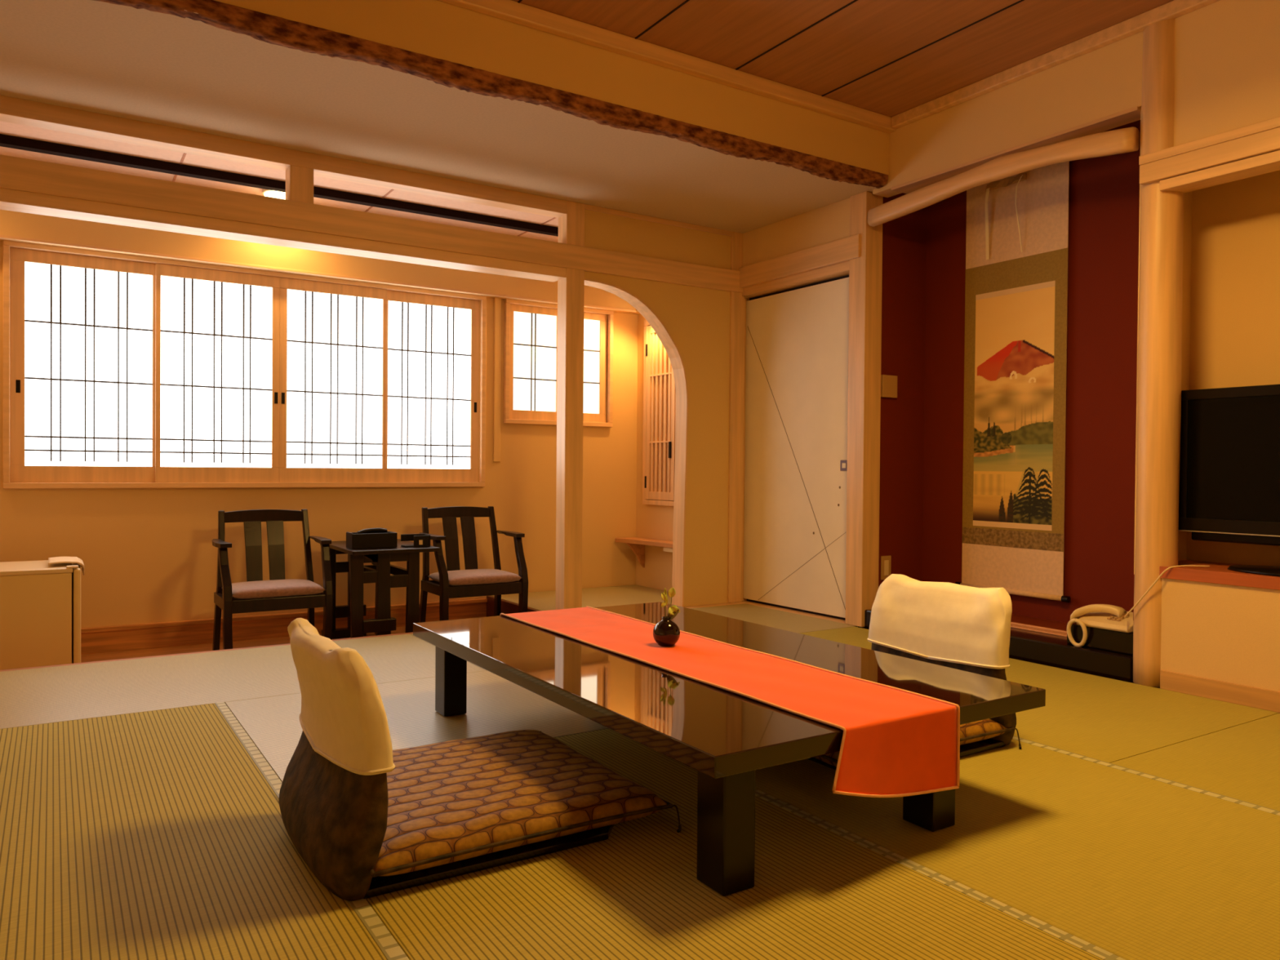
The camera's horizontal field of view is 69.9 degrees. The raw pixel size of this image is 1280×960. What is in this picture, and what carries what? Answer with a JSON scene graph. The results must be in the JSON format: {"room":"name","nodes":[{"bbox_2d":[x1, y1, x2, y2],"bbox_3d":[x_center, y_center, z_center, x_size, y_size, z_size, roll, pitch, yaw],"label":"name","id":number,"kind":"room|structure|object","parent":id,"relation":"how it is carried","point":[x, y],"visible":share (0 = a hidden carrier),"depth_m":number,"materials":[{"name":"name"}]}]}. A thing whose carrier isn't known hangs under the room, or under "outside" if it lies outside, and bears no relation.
{"room":"japanese inn room","nodes":[
{"label":"japanese inn room","id":0,"kind":"room"},
{"bbox_2d":[80,626,405,662],"bbox_3d":[-1.873,0.965,5.332,5.200,0.230,1.230,0,1,-33],"label":"floor","id":1,"kind":"structure","parent":0,"point":[282,640],"depth_m":5.29,"materials":[{"name":"brown wood"}]},
{"bbox_2d":[0,560,80,670],"bbox_3d":[-3.115,0.700,4.548,0.568,0.565,0.506,0,1,-33],"label":"cabinet","id":2,"kind":"object","parent":1,"relation":"on","point":[40,601],"visible":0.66,"depth_m":4.41,"materials":[{"name":"wood"}]},
{"bbox_2d":[48,556,84,575],"bbox_3d":[-2.912,0.441,4.650,0.154,0.077,0.331,0,1,-33],"label":"folded cloth","id":3,"kind":"object","parent":2,"relation":"on","point":[56,559],"visible":1,"depth_m":4.60,"materials":[{"name":"beige fabric"}]},
{"bbox_2d":[212,509,333,650],"bbox_3d":[-2.097,0.581,5.209,0.608,0.807,0.506,0,1,-33],"label":"armchair","id":4,"kind":"object","parent":1,"relation":"on","point":[256,594],"visible":0.95,"depth_m":5.18,"materials":[{"name":"brown wood"}]},
{"bbox_2d":[320,538,439,639],"bbox_3d":[-1.582,0.687,5.531,0.505,0.595,0.740,0,1,-33],"label":"side table","id":5,"kind":"object","parent":1,"relation":"on","point":[379,573],"visible":0.79,"depth_m":5.25,"materials":[{"name":"brown wood"}]},
{"bbox_2d":[346,528,397,548],"bbox_3d":[-1.560,0.335,5.325,0.260,0.112,0.132,0,1,-33],"label":"box","id":6,"kind":"object","parent":5,"relation":"on","point":[370,538],"visible":1,"depth_m":5.28,"materials":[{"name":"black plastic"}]},
{"bbox_2d":[400,533,430,546],"bbox_3d":[-1.325,0.357,5.413,0.150,0.070,0.097,0,1,-33],"label":"box","id":7,"kind":"object","parent":5,"relation":"on","point":[420,540],"visible":1,"depth_m":5.41,"materials":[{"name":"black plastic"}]},
{"bbox_2d":[419,506,528,622],"bbox_3d":[-1.076,0.581,5.840,0.608,0.807,0.506,0,1,-33],"label":"armchair","id":8,"kind":"object","parent":1,"relation":"on","point":[453,582],"visible":0.92,"depth_m":5.82,"materials":[{"name":"brown wood"}]},
{"bbox_2d":[490,584,671,610],"bbox_3d":[-0.273,0.836,6.366,1.217,0.030,1.005,0,1,-33],"label":"mat","id":9,"kind":"object","parent":1,"relation":"on","point":[600,597],"visible":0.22,"depth_m":6.41,"materials":[{"name":"beige wicker"}]},
{"bbox_2d":[0,240,637,633],"bbox_3d":[-2.088,-0.359,5.854,5.400,2.860,0.180,0,1,-33],"label":"wall","id":10,"kind":"structure","parent":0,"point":[148,555],"depth_m":5.87,"materials":[{"name":"paint"}]},
{"bbox_2d":[80,602,486,654],"bbox_3d":[-2.703,0.912,5.408,3.885,0.130,0.025,0,1,-33],"label":"trim","id":11,"kind":"structure","parent":10,"relation":"attached to","point":[184,635],"depth_m":5.47,"materials":[{"name":"brown wood"}]},
{"bbox_2d":[0,209,640,488],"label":"window","id":12,"kind":"structure","parent":10,"relation":"attached to","point":[121,371],"depth_m":5.53,"materials":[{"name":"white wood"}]},
{"bbox_2d":[503,298,613,426],"bbox_3d":[-0.601,-0.845,6.754,0.885,0.885,0.095,0,1,-33],"label":"window","id":13,"kind":"structure","parent":10,"relation":"attached to","point":[530,327],"depth_m":6.69,"materials":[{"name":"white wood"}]},
{"bbox_2d":[0,0,886,242],"bbox_3d":[-1.451,-1.722,4.860,5.400,0.100,2.600,0,1,-33],"label":"ceiling","id":14,"kind":"structure","parent":0,"point":[145,65],"depth_m":4.31,"materials":[{"name":"grey paint"}]},
{"bbox_2d":[262,188,285,199],"bbox_3d":[-2.089,-1.644,5.356,0.220,0.075,0.220,0,1,-33],"label":"light","id":15,"kind":"object","parent":14,"relation":"attached to","point":[267,193],"visible":0.28,"depth_m":5.27,"materials":[{"name":"beige"}]},
{"bbox_2d":[213,0,889,175],"bbox_3d":[-0.842,-1.853,3.752,5.230,0.300,0.120,0,1,-33],"label":"beam","id":16,"kind":"structure","parent":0,"point":[435,28],"depth_m":4.05,"materials":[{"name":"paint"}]},
{"bbox_2d":[635,314,673,591],"bbox_3d":[0.308,-0.299,6.720,0.130,2.760,1.030,0,1,-33],"label":"wall","id":17,"kind":"structure","parent":0,"point":[652,522],"depth_m":6.99,"materials":[{"name":"paint"}]},
{"bbox_2d":[0,133,558,236],"bbox_3d":[-1.928,-1.658,5.233,5.000,0.045,0.060,0,1,-33],"label":"trim","id":18,"kind":"structure","parent":17,"relation":"attached to","point":[6,140],"depth_m":5.04,"materials":[{"name":"black"}]},
{"bbox_2d":[0,235,636,312],"bbox_3d":[-2.144,-1.279,5.589,5.020,0.015,0.018,0,1,-33],"label":"trim","id":19,"kind":"structure","parent":17,"relation":"attached to","point":[6,237],"depth_m":5.55,"materials":[{"name":"brown wood"}]},
{"bbox_2d":[614,537,672,568],"bbox_3d":[0.129,0.563,6.679,0.213,0.231,0.890,0,1,-33],"label":"corner shelf","id":20,"kind":"object","parent":17,"relation":"attached to","point":[637,544],"visible":0.62,"depth_m":6.88,"materials":[{"name":"brown wood"}]},
{"bbox_2d":[642,320,675,506],"bbox_3d":[0.254,-0.509,6.640,0.045,1.400,0.820,0,1,-33],"label":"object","id":21,"kind":"object","parent":17,"relation":"attached to","point":[659,384],"visible":0.36,"depth_m":6.83,"materials":[{"name":"brown wood"}]},
{"bbox_2d":[727,231,744,602],"bbox_3d":[0.627,-0.421,6.245,0.115,2.500,0.110,0,1,-33],"label":"trim","id":22,"kind":"structure","parent":17,"relation":"attached to","point":[736,300],"depth_m":6.20,"materials":[{"name":"brown wood"}]},
{"bbox_2d":[584,209,730,606],"bbox_3d":[0.123,-0.421,5.925,1.200,2.500,0.085,0,1,-33],"label":"wall","id":23,"kind":"structure","parent":0,"point":[697,319],"depth_m":6.04,"materials":[{"name":"paint"}]},
{"bbox_2d":[0,632,413,671],"bbox_3d":[-2.083,0.960,4.439,3.884,0.258,0.048,0,1,-33],"label":"trim","id":24,"kind":"structure","parent":23,"relation":"attached to","point":[404,633],"depth_m":4.36,"materials":[{"name":"brown wood"}]},
{"bbox_2d":[172,152,555,235],"bbox_3d":[-1.993,-1.679,5.149,3.212,0.005,0.890,0,1,-33],"label":"trim","id":25,"kind":"structure","parent":23,"relation":"attached to","point":[184,154],"depth_m":5.36,"materials":[{"name":"brown wood"}]},
{"bbox_2d":[0,94,732,235],"bbox_3d":[-1.575,-1.632,4.812,5.140,0.080,0.110,0,1,-33],"label":"trim","id":26,"kind":"structure","parent":23,"relation":"attached to","point":[12,110],"depth_m":4.60,"materials":[{"name":"brown wood"}]},
{"bbox_2d":[486,595,539,617],"bbox_3d":[-0.798,0.903,6.020,0.030,0.165,1.000,0,1,-33],"label":"trim","id":27,"kind":"structure","parent":23,"relation":"attached to","point":[507,606],"depth_m":6.18,"materials":[{"name":"red wood"}]},
{"bbox_2d":[555,200,584,609],"bbox_3d":[-0.426,-0.291,5.569,0.124,2.760,0.114,0,1,-33],"label":"trim","id":28,"kind":"structure","parent":23,"relation":"attached to","point":[571,289],"depth_m":5.52,"materials":[{"name":"brown wood"}]},
{"bbox_2d":[584,278,688,607],"bbox_3d":[-0.050,-0.197,5.819,0.786,2.052,0.122,0,1,-33],"label":"trim","id":29,"kind":"structure","parent":23,"relation":"attached to","point":[671,348],"depth_m":5.99,"materials":[{"name":"brown wood"}]},
{"bbox_2d":[684,601,747,608],"bbox_3d":[0.160,0.844,5.929,1.252,0.030,0.185,0,1,-33],"label":"trim","id":30,"kind":"structure","parent":23,"relation":"attached to","point":[737,602],"depth_m":6.07,"materials":[{"name":"brown wood"}]},
{"bbox_2d":[742,297,749,600],"bbox_3d":[0.684,-0.236,6.305,0.105,2.130,0.085,0,1,-33],"label":"trim","id":31,"kind":"structure","parent":23,"relation":"attached to","point":[745,299],"depth_m":6.27,"materials":[{"name":"brown wood"}]},
{"bbox_2d":[511,0,1173,117],"bbox_3d":[0.494,-2.018,1.825,5.400,0.100,4.800,0,1,-33],"label":"ceiling","id":32,"kind":"structure","parent":0,"point":[864,37],"depth_m":4.09,"materials":[{"name":"brown wood"}]},
{"bbox_2d":[517,0,1024,96],"bbox_3d":[0.738,-1.966,1.899,3.458,0.006,4.660,0,1,-33],"label":"trim","id":33,"kind":"structure","parent":32,"relation":"attached to","point":[519,1],"depth_m":4.08,"materials":[{"name":"black wood"}]},
{"bbox_2d":[863,120,1140,627],"bbox_3d":[2.009,-0.602,4.835,0.500,2.980,1.710,0,1,-33],"label":"wall","id":34,"kind":"structure","parent":0,"point":[923,282],"depth_m":4.79,"materials":[{"name":"red paint"}]},
{"bbox_2d":[880,555,891,580],"bbox_3d":[1.447,0.516,5.387,0.080,0.140,0.010,0,1,-33],"label":"wall socket","id":35,"kind":"object","parent":34,"relation":"attached to","point":[886,561],"visible":0.88,"depth_m":5.38,"materials":[{"name":"brown plastic"}]},
{"bbox_2d":[880,374,897,398],"bbox_3d":[1.461,-0.548,5.371,0.120,0.130,0.020,0,1,-33],"label":"wooden plate","id":36,"kind":"object","parent":34,"relation":"attached to","point":[888,383],"visible":1,"depth_m":5.36,"materials":[{"name":"brown"}]},
{"bbox_2d":[864,608,1134,683],"bbox_3d":[1.821,0.823,4.697,0.265,0.130,1.549,0,1,-33],"label":"trim","id":37,"kind":"structure","parent":34,"relation":"attached to","point":[1041,648],"depth_m":4.23,"materials":[{"name":"black paint"}]},
{"bbox_2d":[1066,622,1133,655],"bbox_3d":[2.159,0.719,4.197,0.195,0.096,0.315,0,1,-33],"label":"box","id":38,"kind":"object","parent":37,"relation":"on","point":[1097,638],"visible":0.5,"depth_m":4.12,"materials":[{"name":"black paint"}]},
{"bbox_2d":[1066,604,1133,647],"bbox_3d":[2.140,0.669,4.182,0.232,0.203,0.282,0,1,-33],"label":"telephone","id":39,"kind":"object","parent":38,"relation":"on","point":[1110,617],"visible":0.96,"depth_m":4.17,"materials":[{"name":"beige plastic"}]},
{"bbox_2d":[955,161,1071,602],"bbox_3d":[2.026,-0.619,5.006,0.063,2.496,0.700,0,1,-33],"label":"scroll","id":40,"kind":"object","parent":34,"relation":"hanging from","point":[1017,236],"visible":1,"depth_m":4.99,"materials":[{"name":"paper"}]},
{"bbox_2d":[973,286,1054,524],"bbox_3d":[2.038,-0.393,5.013,0.001,1.253,0.490,0,1,-33],"label":"painting","id":41,"kind":"object","parent":40,"relation":"attached to","point":[1015,333],"depth_m":5.00},
{"bbox_2d":[1010,622,1066,636],"bbox_3d":[1.911,0.748,4.786,0.018,0.022,1.494,0,1,-33],"label":"trim","id":42,"kind":"structure","parent":34,"relation":"attached to","point":[1014,624],"depth_m":4.62,"materials":[{"name":"brown wood"}]},
{"bbox_2d":[1010,613,1067,631],"bbox_3d":[2.018,0.814,4.866,0.250,0.148,1.512,0,1,-33],"label":"trim","id":43,"kind":"structure","parent":34,"relation":"attached to","point":[1055,624],"depth_m":4.77,"materials":[{"name":"brown wood"}]},
{"bbox_2d":[742,0,1279,266],"bbox_3d":[2.338,-0.587,3.793,0.170,2.980,6.080,0,1,-33],"label":"wall","id":44,"kind":"structure","parent":0,"point":[1227,52],"depth_m":4.11,"materials":[{"name":"paint"}]},
{"bbox_2d":[93,0,888,188],"bbox_3d":[-0.842,-1.663,3.743,5.220,0.079,0.109,0,1,-33],"label":"ceiling beam","id":45,"kind":"structure","parent":44,"relation":"attached to","point":[269,28],"depth_m":3.81,"materials":[{"name":"brown wood"}]},
{"bbox_2d":[742,261,848,297],"bbox_3d":[0.998,-1.265,5.820,0.100,0.055,1.040,0,1,-33],"label":"trim","id":46,"kind":"structure","parent":44,"relation":"attached to","point":[841,269],"depth_m":5.76,"materials":[{"name":"brown wood"}]},
{"bbox_2d":[743,277,848,617],"bbox_3d":[1.004,-0.198,5.844,0.032,2.034,1.034,0,1,-33],"label":"door","id":47,"kind":"structure","parent":44,"relation":"in","point":[797,362],"depth_m":5.84,"materials":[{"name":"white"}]},
{"bbox_2d":[738,234,860,288],"bbox_3d":[0.979,-1.358,5.757,0.060,0.132,1.124,0,1,-33],"label":"trim","id":48,"kind":"structure","parent":44,"relation":"attached to","point":[843,250],"depth_m":5.66,"materials":[{"name":"brown wood"}]},
{"bbox_2d":[742,600,857,626],"bbox_3d":[0.976,0.853,5.844,0.090,0.029,1.038,0,1,-33],"label":"trim","id":49,"kind":"structure","parent":44,"relation":"attached to","point":[778,608],"depth_m":5.79,"materials":[{"name":"brown wood"}]},
{"bbox_2d":[746,275,858,626],"bbox_3d":[1.037,-0.213,5.906,0.080,2.160,1.108,0,1,-33],"label":"trim","id":50,"kind":"structure","parent":44,"relation":"attached to","point":[846,276],"depth_m":5.86,"materials":[{"name":"black"}]},
{"bbox_2d":[437,0,1220,133],"bbox_3d":[0.454,-1.933,1.730,5.230,0.070,4.680,0,1,-33],"label":"trim","id":51,"kind":"structure","parent":44,"relation":"attached to","point":[510,11],"depth_m":4.24,"materials":[{"name":"brown wood"}]},
{"bbox_2d":[845,191,883,626],"bbox_3d":[1.307,-0.404,5.343,0.137,2.500,0.130,0,1,-33],"label":"trim","id":52,"kind":"structure","parent":44,"relation":"attached to","point":[865,272],"depth_m":5.29,"materials":[{"name":"brown wood"}]},
{"bbox_2d":[867,126,1139,226],"bbox_3d":[1.721,-1.505,4.575,0.084,0.151,1.510,0,1,-33],"label":"lintel","id":53,"kind":"object","parent":44,"relation":"attached to","point":[1123,140],"visible":1,"depth_m":4.41,"materials":[{"name":"brown wood"}]},
{"bbox_2d":[891,106,1141,193],"bbox_3d":[1.821,-1.611,4.551,0.125,0.016,1.375,0,1,-33],"label":"trim","id":54,"kind":"structure","parent":44,"relation":"attached to","point":[1133,114],"depth_m":4.35,"materials":[{"name":"brown wood"}]},
{"bbox_2d":[1133,18,1184,688],"bbox_3d":[2.217,-0.553,3.908,0.168,2.852,0.166,0,1,-33],"label":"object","id":55,"kind":"structure","parent":44,"relation":"attached to","point":[1159,365],"depth_m":3.85,"materials":[{"name":"brown wood"}]},
{"bbox_2d":[1124,564,1209,617],"bbox_3d":[2.194,0.480,3.874,0.148,0.264,0.345,0,1,-33],"label":"cable","id":56,"kind":"object","parent":44,"relation":"hanging from","point":[1181,566],"visible":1,"depth_m":3.81,"materials":[{"name":"beige plastic"}]},
{"bbox_2d":[1133,111,1279,691],"bbox_3d":[2.693,-0.445,3.500,0.488,2.550,1.400,0,1,-33],"label":"wall niche","id":57,"kind":"object","parent":44,"relation":"in","point":[1231,281],"visible":0.28,"depth_m":3.89,"materials":[{"name":"paint"}]},
{"bbox_2d":[1138,116,1279,185],"bbox_3d":[3.022,-1.285,2.532,0.100,0.117,3.240,0,1,-33],"label":"trim","id":58,"kind":"structure","parent":44,"relation":"attached to","point":[1263,137],"depth_m":3.63,"materials":[{"name":"brown wood"}]},
{"bbox_2d":[1159,150,1279,192],"bbox_3d":[3.067,-1.203,2.517,0.120,0.041,3.163,0,1,-33],"label":"trim","id":59,"kind":"structure","parent":44,"relation":"attached to","point":[1268,162],"depth_m":3.63,"materials":[{"name":"brown wood"}]},
{"bbox_2d":[1159,560,1279,590],"bbox_3d":[2.654,0.394,3.466,0.410,0.048,1.360,0,1,-33],"label":"shelf","id":60,"kind":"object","parent":44,"relation":"attached to","point":[1217,572],"depth_m":3.67,"materials":[{"name":"red wood"}]},
{"bbox_2d":[1178,384,1279,576],"bbox_3d":[2.592,-0.004,3.535,0.340,0.742,1.005,0,1,-33],"label":"television","id":61,"kind":"object","parent":60,"relation":"on","point":[1229,488],"visible":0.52,"depth_m":3.73,"materials":[{"name":"black plastic"}]},
{"bbox_2d":[1160,670,1279,712],"bbox_3d":[3.035,0.858,2.519,0.030,0.078,3.140,0,1,-33],"label":"trim","id":62,"kind":"structure","parent":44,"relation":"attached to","point":[1238,694],"depth_m":3.63,"materials":[{"name":"brown wood"}]},
{"bbox_2d":[1191,531,1279,576],"bbox_3d":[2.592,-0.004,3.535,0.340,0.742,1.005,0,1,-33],"label":"tv stand","id":63,"kind":"object","parent":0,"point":[1266,538],"depth_m":3.69,"materials":[{"name":"black plastic"}]},
{"bbox_3d":[0.167,0.938,2.333,5.400,0.070,5.920,0,1,-33],"label":"floor","id":64,"kind":"structure","parent":0,"visible":0},
{"bbox_2d":[0,702,408,959],"bbox_3d":[-1.472,0.875,2.250,1.147,0.030,2.197,0,1,-33],"label":"mat","id":65,"kind":"object","parent":64,"relation":"on","point":[162,834],"visible":0.94,"depth_m":2.12,"materials":[{"name":"wicker"}]},
{"bbox_2d":[0,634,485,728],"bbox_3d":[-1.888,0.852,3.910,2.197,0.030,1.042,0,1,-33],"label":"mat","id":66,"kind":"object","parent":64,"relation":"on","point":[48,695],"visible":0.67,"depth_m":3.84,"materials":[{"name":"beige wicker"}]},
{"bbox_2d":[225,671,608,782],"bbox_3d":[-0.824,0.868,3.345,1.119,0.030,1.052,0,1,-33],"label":"mat","id":67,"kind":"object","parent":64,"relation":"on","point":[495,704],"visible":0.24,"depth_m":3.30,"materials":[{"name":"beige wicker"}]},
{"bbox_2d":[409,633,487,671],"bbox_3d":[-0.489,0.853,4.807,1.122,0.030,1.042,0,1,-33],"label":"mat","id":68,"kind":"object","parent":64,"relation":"on","point":[410,633],"visible":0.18,"depth_m":4.67,"materials":[{"name":"beige wicker"}]},
{"bbox_2d":[365,728,1125,959],"bbox_3d":[0.054,0.891,1.974,1.119,0.030,2.197,0,1,-33],"label":"mat","id":69,"kind":"object","parent":64,"relation":"on","point":[822,890],"visible":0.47,"depth_m":1.89,"materials":[{"name":"wicker"}]},
{"bbox_2d":[278,617,613,901],"bbox_3d":[-0.480,0.609,2.275,0.737,0.516,0.583,0,1,-33],"label":"chair","id":70,"kind":"object","parent":69,"relation":"on","point":[333,800],"visible":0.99,"depth_m":1.95,"materials":[{"name":"brown wood"}]},
{"bbox_2d":[369,729,681,877],"bbox_3d":[-0.427,0.812,2.396,0.768,0.110,0.792,0,1,-33],"label":"floor cushion","id":71,"kind":"object","parent":70,"relation":"on","point":[456,800],"visible":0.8,"depth_m":2.23,"materials":[{"name":"fabric"}]},
{"bbox_2d":[413,601,1045,896],"bbox_3d":[0.119,0.705,2.928,1.109,0.319,1.846,0,1,-33],"label":"table","id":72,"kind":"object","parent":69,"relation":"on","point":[724,735],"visible":0.74,"depth_m":2.38,"materials":[{"name":"brown paint"}]},
{"bbox_2d":[499,605,959,797],"bbox_3d":[0.096,0.635,2.899,0.453,0.199,1.904,0,1,-33],"label":"table runner","id":73,"kind":"object","parent":72,"relation":"on","point":[896,742],"visible":0.87,"depth_m":2.31,"materials":[{"name":"fabric"}]},
{"bbox_2d":[653,616,679,646],"bbox_3d":[0.086,0.493,2.986,0.089,0.092,0.089,0,1,-33],"label":"bud vase","id":74,"kind":"object","parent":73,"relation":"on","point":[666,633],"visible":1,"depth_m":2.96,"materials":[{"name":"black ceramic"}]},
{"bbox_2d":[661,587,679,620],"bbox_3d":[0.100,0.415,2.984,0.063,0.129,0.026,1,1,5],"label":"leaf sprig","id":75,"kind":"object","parent":74,"relation":"in","point":[673,611],"visible":1,"depth_m":2.98,"materials":[{"name":"yellow plant"}]},
{"bbox_2d":[689,603,857,633],"bbox_3d":[0.487,0.853,5.420,1.177,0.030,1.022,0,1,-33],"label":"mat","id":76,"kind":"object","parent":64,"relation":"on","point":[792,622],"visible":0.34,"depth_m":5.56,"materials":[{"name":"beige wicker"}]},
{"bbox_2d":[755,735,1279,959],"bbox_3d":[0.984,0.892,2.571,1.085,0.030,2.197,0,1,-33],"label":"mat","id":77,"kind":"object","parent":64,"relation":"on","point":[1130,864],"visible":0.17,"depth_m":2.21,"materials":[{"name":"wicker"}]},
{"bbox_2d":[807,573,1016,769],"bbox_3d":[0.816,0.610,3.070,0.737,0.516,0.583,0,1,-33],"label":"chair","id":78,"kind":"object","parent":77,"relation":"on","point":[964,628],"visible":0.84,"depth_m":3.14,"materials":[{"name":"white fabric"}]},
{"bbox_2d":[813,718,1021,766],"bbox_3d":[0.712,0.812,3.102,0.768,0.110,0.792,0,1,-33],"label":"floor cushion","id":79,"kind":"object","parent":78,"relation":"on","point":[981,730],"visible":0.09,"depth_m":2.92,"materials":[{"name":"fabric"}]},
{"bbox_2d":[800,626,1279,763],"bbox_3d":[1.347,0.877,4.068,1.137,0.030,2.177,0,1,-33],"label":"mat","id":80,"kind":"object","parent":64,"relation":"on","point":[1105,719],"visible":0.44,"depth_m":3.43,"materials":[{"name":"beige wicker"}]},
{"bbox_2d":[1110,713,1279,811],"bbox_3d":[2.528,0.909,2.227,1.137,0.030,2.192,0,1,-33],"label":"mat","id":81,"kind":"object","parent":64,"relation":"on","point":[1242,762],"visible":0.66,"depth_m":2.85,"materials":[{"name":"beige wicker"}]},
{"bbox_3d":[-2.517,-0.483,1.408,0.120,3.210,7.300,0,1,-33],"label":"wall","id":82,"kind":"structure","parent":0,"visible":0},
{"bbox_2d":[0,187,565,281],"bbox_3d":[-2.120,-1.242,4.499,3.884,0.058,0.160,0,1,-33],"label":"trim","id":83,"kind":"structure","parent":82,"relation":"attached to","point":[12,200],"depth_m":4.58,"materials":[{"name":"brown wood"}]},
{"bbox_2d":[285,164,313,204],"bbox_3d":[-1.748,-1.502,4.703,0.116,0.180,0.110,0,1,-33],"label":"trim","id":84,"kind":"structure","parent":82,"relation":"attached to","point":[299,180],"depth_m":4.66,"materials":[{"name":"brown wood"}]},
{"bbox_2d":[0,154,742,293],"bbox_3d":[-1.536,-1.341,4.835,5.230,0.142,0.122,0,1,-33],"label":"beam","id":85,"kind":"structure","parent":82,"relation":"attached to","point":[20,174],"depth_m":4.72,"materials":[{"name":"brown wood"}]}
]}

